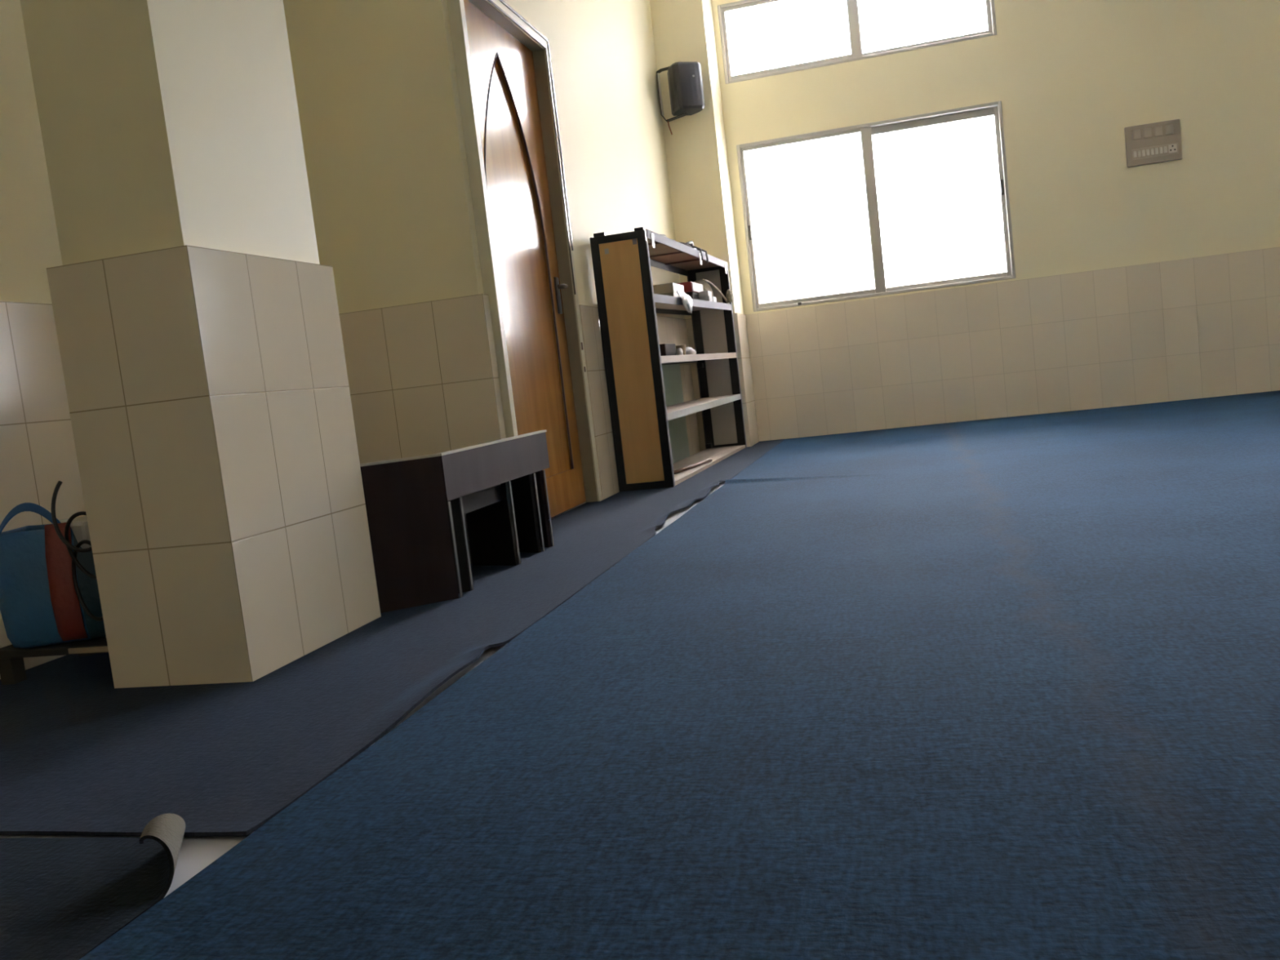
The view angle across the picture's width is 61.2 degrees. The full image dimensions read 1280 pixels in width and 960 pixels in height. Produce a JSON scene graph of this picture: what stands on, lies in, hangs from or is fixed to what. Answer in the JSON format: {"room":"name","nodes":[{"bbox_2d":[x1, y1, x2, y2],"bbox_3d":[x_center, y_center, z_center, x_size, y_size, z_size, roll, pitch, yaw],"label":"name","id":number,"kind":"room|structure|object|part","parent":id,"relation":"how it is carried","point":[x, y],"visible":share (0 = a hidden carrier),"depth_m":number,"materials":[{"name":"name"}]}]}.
{"room":"mosque","nodes":[
{"label":"mosque","id":0,"kind":"room"},
{"bbox_2d":[0,0,85,679],"bbox_3d":[-2.138,-0.947,0.982,0.172,3.250,6.300,-5,5,14],"label":"wall","id":1,"kind":"structure","parent":0,"point":[37,450],"depth_m":2.76,"materials":[{"name":"beige paint"}]},
{"bbox_2d":[19,0,381,688],"bbox_3d":[-1.084,-1.200,2.417,0.339,3.250,0.570,-5,5,14],"label":"pillar","id":2,"kind":"structure","parent":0,"point":[195,307],"depth_m":2.27,"materials":[{"name":"beige tile"}]},
{"bbox_2d":[50,480,103,621],"bbox_3d":[-1.206,0.153,2.346,0.105,0.314,0.042,-5,5,14],"label":"cable","id":3,"kind":"object","parent":2,"relation":"hanging from","point":[65,540],"visible":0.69,"depth_m":2.34,"materials":[{"name":"black plastic"}]},
{"bbox_2d":[0,482,724,897],"bbox_3d":[1.946,0.157,2.170,7.349,0.080,10.672,-5,5,14],"label":"floor","id":4,"kind":"structure","parent":0,"point":[196,853],"depth_m":1.42,"materials":[{"name":"white tile"}]},
{"bbox_2d":[0,813,185,959],"bbox_3d":[-1.559,0.715,-0.239,1.251,0.050,3.732,-5,5,14],"label":"carpet","id":5,"kind":"object","parent":4,"relation":"on","point":[61,898],"visible":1,"depth_m":1.30,"materials":[{"name":"blue carpet"}]},
{"bbox_2d":[0,439,784,836],"bbox_3d":[-0.347,0.135,4.684,1.249,0.022,6.472,-5,5,14],"label":"carpet","id":6,"kind":"object","parent":4,"relation":"on","point":[81,754],"visible":0.74,"depth_m":2.05,"materials":[{"name":"blue carpet"}]},
{"bbox_2d":[0,637,108,684],"bbox_3d":[-1.270,0.399,2.579,0.371,0.082,0.320,-5,5,14],"label":"bench","id":7,"kind":"object","parent":6,"relation":"on","point":[12,669],"visible":0.27,"depth_m":2.46,"materials":[{"name":"brown wood"}]},
{"bbox_3d":[-1.452,0.436,2.504,0.036,0.064,0.036,-5,5,14],"label":"leg","id":8,"kind":"part","parent":7,"relation":"part of","materials":[{"name":"brown wood"}]},
{"bbox_2d":[0,502,106,648],"bbox_3d":[-1.300,0.200,2.507,0.345,0.328,0.212,-7,5,-6],"label":"shopping bag","id":9,"kind":"object","parent":7,"relation":"on","point":[40,606],"visible":0.56,"depth_m":2.42,"materials":[{"name":"blue plastic"}]},
{"bbox_3d":[-1.365,0.093,2.414,0.147,0.085,0.013,-7,5,-6],"label":"handle","id":10,"kind":"part","parent":9,"relation":"part of","materials":[{"name":"blue fabric"}]},
{"bbox_2d":[58,515,91,548],"bbox_3d":[-1.253,0.117,2.497,0.150,0.068,0.130,-3,6,36],"label":"bundle","id":11,"kind":"object","parent":9,"relation":"in","point":[79,526],"visible":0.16,"depth_m":2.41,"materials":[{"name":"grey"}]},
{"bbox_3d":[-1.273,0.367,2.579,0.370,0.018,0.315,-5,5,14],"label":"seat","id":12,"kind":"part","parent":7,"relation":"part of","materials":[{"name":"brown wood"}]},
{"bbox_3d":[-1.395,0.408,2.736,0.036,0.064,0.036,-5,5,14],"label":"leg","id":13,"kind":"part","parent":7,"relation":"part of","materials":[{"name":"brown wood"}]},
{"bbox_2d":[360,430,554,613],"bbox_3d":[-0.522,0.089,3.299,0.216,0.394,1.084,-5,5,14],"label":"table","id":14,"kind":"object","parent":6,"relation":"on","point":[406,499],"visible":0.82,"depth_m":2.89,"materials":[{"name":"black wood"}]},
{"bbox_3d":[-0.630,0.145,2.862,0.256,0.387,0.016,-9,6,-24],"label":"panel","id":15,"kind":"part","parent":14,"relation":"part of","materials":[{"name":"brown laminate"}]},
{"bbox_3d":[-0.615,0.121,3.332,0.014,0.346,1.072,-5,5,14],"label":"panel","id":16,"kind":"part","parent":14,"relation":"part of","materials":[{"name":"black"}]},
{"bbox_3d":[-0.404,0.099,3.754,0.228,0.264,0.016,-2,7,43],"label":"panel","id":17,"kind":"part","parent":14,"relation":"part of","materials":[{"name":"brown laminate"}]},
{"bbox_2d":[446,480,520,593],"bbox_3d":[-0.531,0.163,3.177,0.178,0.273,0.582,-5,5,14],"label":"stool","id":18,"kind":"object","parent":6,"relation":"on","point":[490,517],"visible":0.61,"depth_m":3.37,"materials":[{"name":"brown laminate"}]},
{"bbox_3d":[-0.584,0.194,2.966,0.212,0.263,0.014,-9,6,-24],"label":"panel","id":19,"kind":"part","parent":18,"relation":"part of","materials":[{"name":"black"}]},
{"bbox_3d":[-0.472,0.140,3.413,0.173,0.263,0.014,-3,6,31],"label":"panel","id":20,"kind":"part","parent":18,"relation":"part of","materials":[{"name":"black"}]},
{"bbox_2d":[589,226,746,491],"bbox_3d":[0.240,-0.696,6.209,0.280,1.241,2.152,-5,5,16],"label":"shelf unit","id":21,"kind":"object","parent":6,"relation":"on","point":[628,304],"visible":0.99,"depth_m":5.23,"materials":[{"name":"black wood"}]},
{"bbox_3d":[-0.147,-0.552,5.228,0.040,1.223,0.033,-5,5,14],"label":"post","id":22,"kind":"part","parent":21,"relation":"part of","materials":[{"name":"black metal"}]},
{"bbox_3d":[-0.107,-1.148,5.130,0.192,0.034,0.006,-5,5,16],"label":"rail","id":23,"kind":"part","parent":21,"relation":"part of","materials":[{"name":"black metal"}]},
{"bbox_3d":[-0.038,-0.561,5.190,0.260,1.211,0.007,-5,5,16],"label":"panel","id":24,"kind":"part","parent":21,"relation":"part of","materials":[{"name":"brown wood"}]},
{"bbox_3d":[0.042,-1.257,6.195,0.004,0.054,2.126,-5,5,16],"label":"rail","id":25,"kind":"part","parent":21,"relation":"part of","materials":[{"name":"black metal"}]},
{"bbox_3d":[0.029,0.028,5.238,0.192,0.034,0.006,-5,5,16],"label":"rail","id":26,"kind":"part","parent":21,"relation":"part of","materials":[{"name":"black metal"}]},
{"bbox_3d":[0.075,-0.572,5.165,0.041,1.223,0.032,-5,5,14],"label":"post","id":27,"kind":"part","parent":21,"relation":"part of","materials":[{"name":"black metal"}]},
{"bbox_2d":[659,343,676,355],"bbox_3d":[0.113,-0.671,5.627,0.105,0.063,0.242,-5,5,14],"label":"carton","id":28,"kind":"object","parent":21,"relation":"on","point":[666,349],"visible":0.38,"depth_m":5.55,"materials":[{"name":"grey cardboard"}]},
{"bbox_2d":[653,282,684,297],"bbox_3d":[0.123,-1.016,5.905,0.192,0.082,0.270,-5,5,14],"label":"carton","id":29,"kind":"object","parent":21,"relation":"on","point":[666,289],"visible":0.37,"depth_m":5.77,"materials":[{"name":"white cardboard"}]},
{"bbox_2d":[675,347,683,355],"bbox_3d":[0.208,-0.679,5.747,0.041,0.042,0.062,-5,5,14],"label":"paper wad","id":30,"kind":"object","parent":21,"relation":"on","point":[679,351],"visible":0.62,"depth_m":5.72,"materials":[{"name":"grey paper"}]},
{"bbox_2d":[675,344,685,355],"bbox_3d":[0.223,-0.700,5.844,0.056,0.055,0.056,-5,5,14],"label":"cup","id":31,"kind":"object","parent":21,"relation":"on","point":[682,347],"visible":0.56,"depth_m":5.82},
{"bbox_3d":[0.169,-1.286,6.157,0.266,0.012,2.126,-5,5,16],"label":"shelf","id":32,"kind":"part","parent":21,"relation":"part of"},
{"bbox_2d":[676,288,693,313],"bbox_3d":[0.240,-0.950,5.755,0.049,0.129,0.246,-5,5,14],"label":"plastic bag","id":33,"kind":"object","parent":21,"relation":"hanging from","point":[686,300],"visible":1,"depth_m":5.71,"materials":[{"name":"grey plastic"}]},
{"bbox_2d":[685,346,696,355],"bbox_3d":[0.270,-0.715,6.014,0.071,0.048,0.170,-5,5,14],"label":"paper wad","id":34,"kind":"object","parent":21,"relation":"on","point":[689,350],"visible":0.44,"depth_m":5.97,"materials":[{"name":"grey paper"}]},
{"bbox_2d":[684,291,698,299],"bbox_3d":[0.276,-1.091,6.535,0.159,0.059,0.294,-5,5,14],"label":"carton","id":35,"kind":"object","parent":21,"relation":"on","point":[695,295],"visible":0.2,"depth_m":6.40,"materials":[{"name":"grey cardboard"}]},
{"bbox_2d":[676,281,702,293],"bbox_3d":[0.268,-1.149,6.528,0.173,0.058,0.323,-5,5,14],"label":"box","id":36,"kind":"object","parent":35,"relation":"on","point":[689,286],"visible":0.46,"depth_m":6.37,"materials":[{"name":"red"}]},
{"bbox_3d":[0.274,-1.111,6.534,0.159,0.018,0.294,-5,5,14],"label":"lid","id":37,"kind":"part","parent":35,"relation":"part of","materials":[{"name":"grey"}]},
{"bbox_2d":[673,457,712,474],"bbox_3d":[0.285,-0.087,5.898,0.025,0.044,0.615,-4,6,23],"label":"metal bar","id":38,"kind":"object","parent":21,"relation":"on","point":[710,460],"visible":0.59,"depth_m":5.86,"materials":[{"name":"brown"}]},
{"bbox_2d":[680,240,708,262],"bbox_3d":[0.295,-1.322,6.276,0.124,0.121,0.586,-4,6,27],"label":"bundle","id":39,"kind":"object","parent":21,"relation":"on","point":[691,242],"visible":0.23,"depth_m":6.26,"materials":[{"name":"grey plastic"}]},
{"bbox_3d":[0.408,-0.802,7.257,0.056,1.223,0.032,-5,5,14],"label":"post","id":40,"kind":"part","parent":21,"relation":"part of","materials":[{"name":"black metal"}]},
{"bbox_2d":[698,296,712,301],"bbox_3d":[0.399,-1.091,6.549,0.066,0.032,0.096,-5,5,14],"label":"box","id":41,"kind":"object","parent":21,"relation":"on","point":[704,298],"visible":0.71,"depth_m":6.50,"materials":[{"name":"white cardboard"}]},
{"bbox_2d":[698,290,711,297],"bbox_3d":[0.395,-1.130,6.587,0.066,0.032,0.116,-5,5,14],"label":"box","id":42,"kind":"object","parent":41,"relation":"on","point":[707,293],"visible":0.84,"depth_m":6.53,"materials":[{"name":"white cardboard"}]},
{"bbox_3d":[0.453,-1.401,7.175,0.176,0.034,0.004,-5,5,16],"label":"rail","id":43,"kind":"part","parent":21,"relation":"part of","materials":[{"name":"black metal"}]},
{"bbox_2d":[693,279,729,303],"bbox_3d":[0.400,-1.195,6.944,0.178,0.165,0.489,-4,6,26],"label":"sack","id":44,"kind":"object","parent":21,"relation":"on","point":[704,282],"visible":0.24,"depth_m":6.87,"materials":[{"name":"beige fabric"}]},
{"bbox_3d":[0.514,-0.813,7.237,0.260,1.211,0.006,-5,5,16],"label":"panel","id":45,"kind":"part","parent":21,"relation":"part of","materials":[{"name":"grey"}]},
{"bbox_3d":[0.588,-0.225,7.284,0.176,0.034,0.004,-5,5,16],"label":"rail","id":46,"kind":"part","parent":21,"relation":"part of","materials":[{"name":"black metal"}]},
{"bbox_2d":[725,288,733,302],"bbox_3d":[0.588,-1.208,7.108,0.051,0.088,0.068,-5,5,14],"label":"net bag","id":47,"kind":"object","parent":21,"relation":"on","point":[729,295],"visible":1,"depth_m":7.08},
{"bbox_3d":[0.615,-0.821,7.198,0.056,1.223,0.032,-5,5,14],"label":"post","id":48,"kind":"part","parent":21,"relation":"part of","materials":[{"name":"black metal"}]},
{"bbox_2d":[662,364,689,463],"bbox_3d":[0.124,-0.365,6.225,0.004,0.611,1.200,-5,5,16],"label":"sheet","id":49,"kind":"object","parent":6,"relation":"on","point":[671,373],"visible":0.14,"depth_m":6.57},
{"bbox_2d":[79,390,1279,959],"bbox_3d":[2.540,0.049,2.026,5.652,0.022,10.202,-5,5,14],"label":"carpet","id":50,"kind":"object","parent":4,"relation":"on","point":[1004,688],"visible":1,"depth_m":1.51,"materials":[{"name":"blue carpet"}]},
{"bbox_2d":[282,0,700,500],"bbox_3d":[-0.573,-1.575,5.841,0.893,3.250,3.984,-5,5,14],"label":"wall","id":51,"kind":"structure","parent":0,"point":[375,81],"depth_m":3.97,"materials":[{"name":"beige paint"}]},
{"bbox_2d":[446,0,602,517],"bbox_3d":[-0.464,-0.867,4.433,0.109,2.082,1.032,-5,5,14],"label":"door","id":52,"kind":"structure","parent":51,"relation":"attached to","point":[503,64],"depth_m":4.52,"materials":[{"name":"orange wood"}]},
{"bbox_3d":[-0.478,-0.862,4.420,0.011,1.722,0.690,-5,5,14],"label":"arch moulding","id":53,"kind":"part","parent":52,"relation":"part of","materials":[{"name":"brown wood"}]},
{"bbox_3d":[-0.351,-0.819,4.779,0.056,0.162,0.123,-5,5,14],"label":"handle","id":54,"kind":"part","parent":52,"relation":"part of","materials":[{"name":"grey metal"}]},
{"bbox_2d":[711,0,1279,441],"bbox_3d":[3.040,-2.095,6.984,6.830,3.250,0.082,-5,5,14],"label":"wall","id":55,"kind":"structure","parent":0,"point":[1160,282],"depth_m":7.04,"materials":[{"name":"beige paint"}]},
{"bbox_2d":[648,0,759,451],"bbox_3d":[0.440,-1.835,7.400,0.361,3.250,0.433,-5,5,14],"label":"pilaster","id":56,"kind":"object","parent":55,"relation":"attached to","point":[697,161],"visible":0.65,"depth_m":7.19,"materials":[{"name":"beige paint"}]},
{"bbox_2d":[656,62,705,134],"bbox_3d":[0.272,-2.484,7.037,0.200,0.422,0.329,-9,6,-24],"label":"loudspeaker","id":57,"kind":"object","parent":56,"relation":"attached to","point":[684,78],"visible":1,"depth_m":6.90,"materials":[{"name":"grey plastic"}]},
{"bbox_2d":[678,63,702,105],"bbox_3d":[0.324,-2.518,6.899,0.139,0.258,0.022,-8,6,-19],"label":"grille","id":58,"kind":"object","parent":57,"relation":"attached to","point":[690,75],"depth_m":6.89,"materials":[{"name":"black metal"}]},
{"bbox_2d":[717,0,996,84],"bbox_3d":[1.434,-3.079,7.271,1.793,0.530,0.074,-5,5,14],"label":"window","id":59,"kind":"structure","parent":55,"relation":"in","point":[852,10],"depth_m":7.28,"materials":[{"name":"silver metal"}]},
{"bbox_3d":[1.028,-3.041,7.364,0.913,0.486,0.028,-5,5,14],"label":"sash","id":60,"kind":"part","parent":59,"relation":"part of","materials":[{"name":"clear glass"}]},
{"bbox_3d":[1.843,-3.119,7.190,0.912,0.486,0.028,-5,5,14],"label":"sash","id":61,"kind":"part","parent":59,"relation":"part of","materials":[{"name":"glass"}]},
{"bbox_2d":[736,101,1015,311],"bbox_3d":[1.586,-1.833,7.372,1.755,1.152,0.086,-5,5,14],"label":"window","id":62,"kind":"structure","parent":55,"relation":"in","point":[867,131],"depth_m":7.33,"materials":[{"name":"silver metal"}]},
{"bbox_3d":[1.191,-1.796,7.468,0.894,1.108,0.028,-5,5,14],"label":"sash","id":63,"kind":"part","parent":62,"relation":"part of","materials":[{"name":"glass"}]},
{"bbox_3d":[1.988,-1.872,7.298,0.893,1.108,0.028,-5,5,14],"label":"sash","id":64,"kind":"part","parent":62,"relation":"part of","materials":[{"name":"clear glass"}]},
{"bbox_2d":[1124,119,1182,167],"bbox_3d":[3.260,-2.139,6.880,0.324,0.250,0.029,-5,5,14],"label":"switchboard","id":65,"kind":"object","parent":55,"relation":"attached to","point":[1161,141],"visible":1,"depth_m":6.87,"materials":[{"name":"beige plastic"}]},
{"bbox_2d":[1142,149,1145,156],"bbox_3d":[3.204,-2.080,6.890,0.018,0.040,0.008,-5,5,14],"label":"rocker switch","id":66,"kind":"object","parent":65,"relation":"attached to","point":[1143,150],"depth_m":6.89,"materials":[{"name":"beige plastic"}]},
{"bbox_2d":[1155,147,1158,154],"bbox_3d":[3.278,-2.087,6.871,0.018,0.040,0.008,-5,5,14],"label":"rocker switch","id":67,"kind":"object","parent":65,"relation":"attached to","point":[1156,148],"depth_m":6.87,"materials":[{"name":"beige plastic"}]},
{"bbox_2d":[1159,146,1162,153],"bbox_3d":[3.303,-2.089,6.864,0.018,0.040,0.008,-5,5,14],"label":"rocker switch","id":68,"kind":"object","parent":65,"relation":"attached to","point":[1160,148],"depth_m":6.86,"materials":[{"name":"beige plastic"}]},
{"bbox_2d":[1163,146,1167,153],"bbox_3d":[3.327,-2.091,6.858,0.018,0.040,0.008,-5,5,14],"label":"rocker switch","id":69,"kind":"object","parent":65,"relation":"attached to","point":[1165,148],"depth_m":6.86,"materials":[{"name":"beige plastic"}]},
{"bbox_2d":[1168,143,1177,153],"bbox_3d":[3.369,-2.095,6.849,0.048,0.052,0.005,-5,5,14],"label":"socket","id":70,"kind":"object","parent":65,"relation":"attached to","point":[1172,148],"depth_m":6.85,"materials":[{"name":"white plastic"}]},
{"label":"outside","id":71,"kind":"structure","parent":0,"visible":0},
{"bbox_3d":[5.370,-0.412,6.924,25.000,0.100,28.000,-5,5,14],"label":"ground","id":72,"kind":"structure","parent":71,"visible":0},
{"bbox_2d":[753,225,1006,303],"bbox_3d":[4.170,-1.579,9.728,16.500,1.970,0.190,-5,5,14],"label":"wall","id":73,"kind":"structure","parent":72,"relation":"on","point":[837,261],"depth_m":10.18,"materials":[{"name":"brick"}]},
{"bbox_2d":[962,0,1004,248],"bbox_3d":[5.360,-4.864,12.196,2.850,7.750,4.800,-5,5,14],"label":"building","id":74,"kind":"structure","parent":72,"relation":"on","point":[975,15],"depth_m":13.23,"materials":[{"name":"brick"}]}
]}

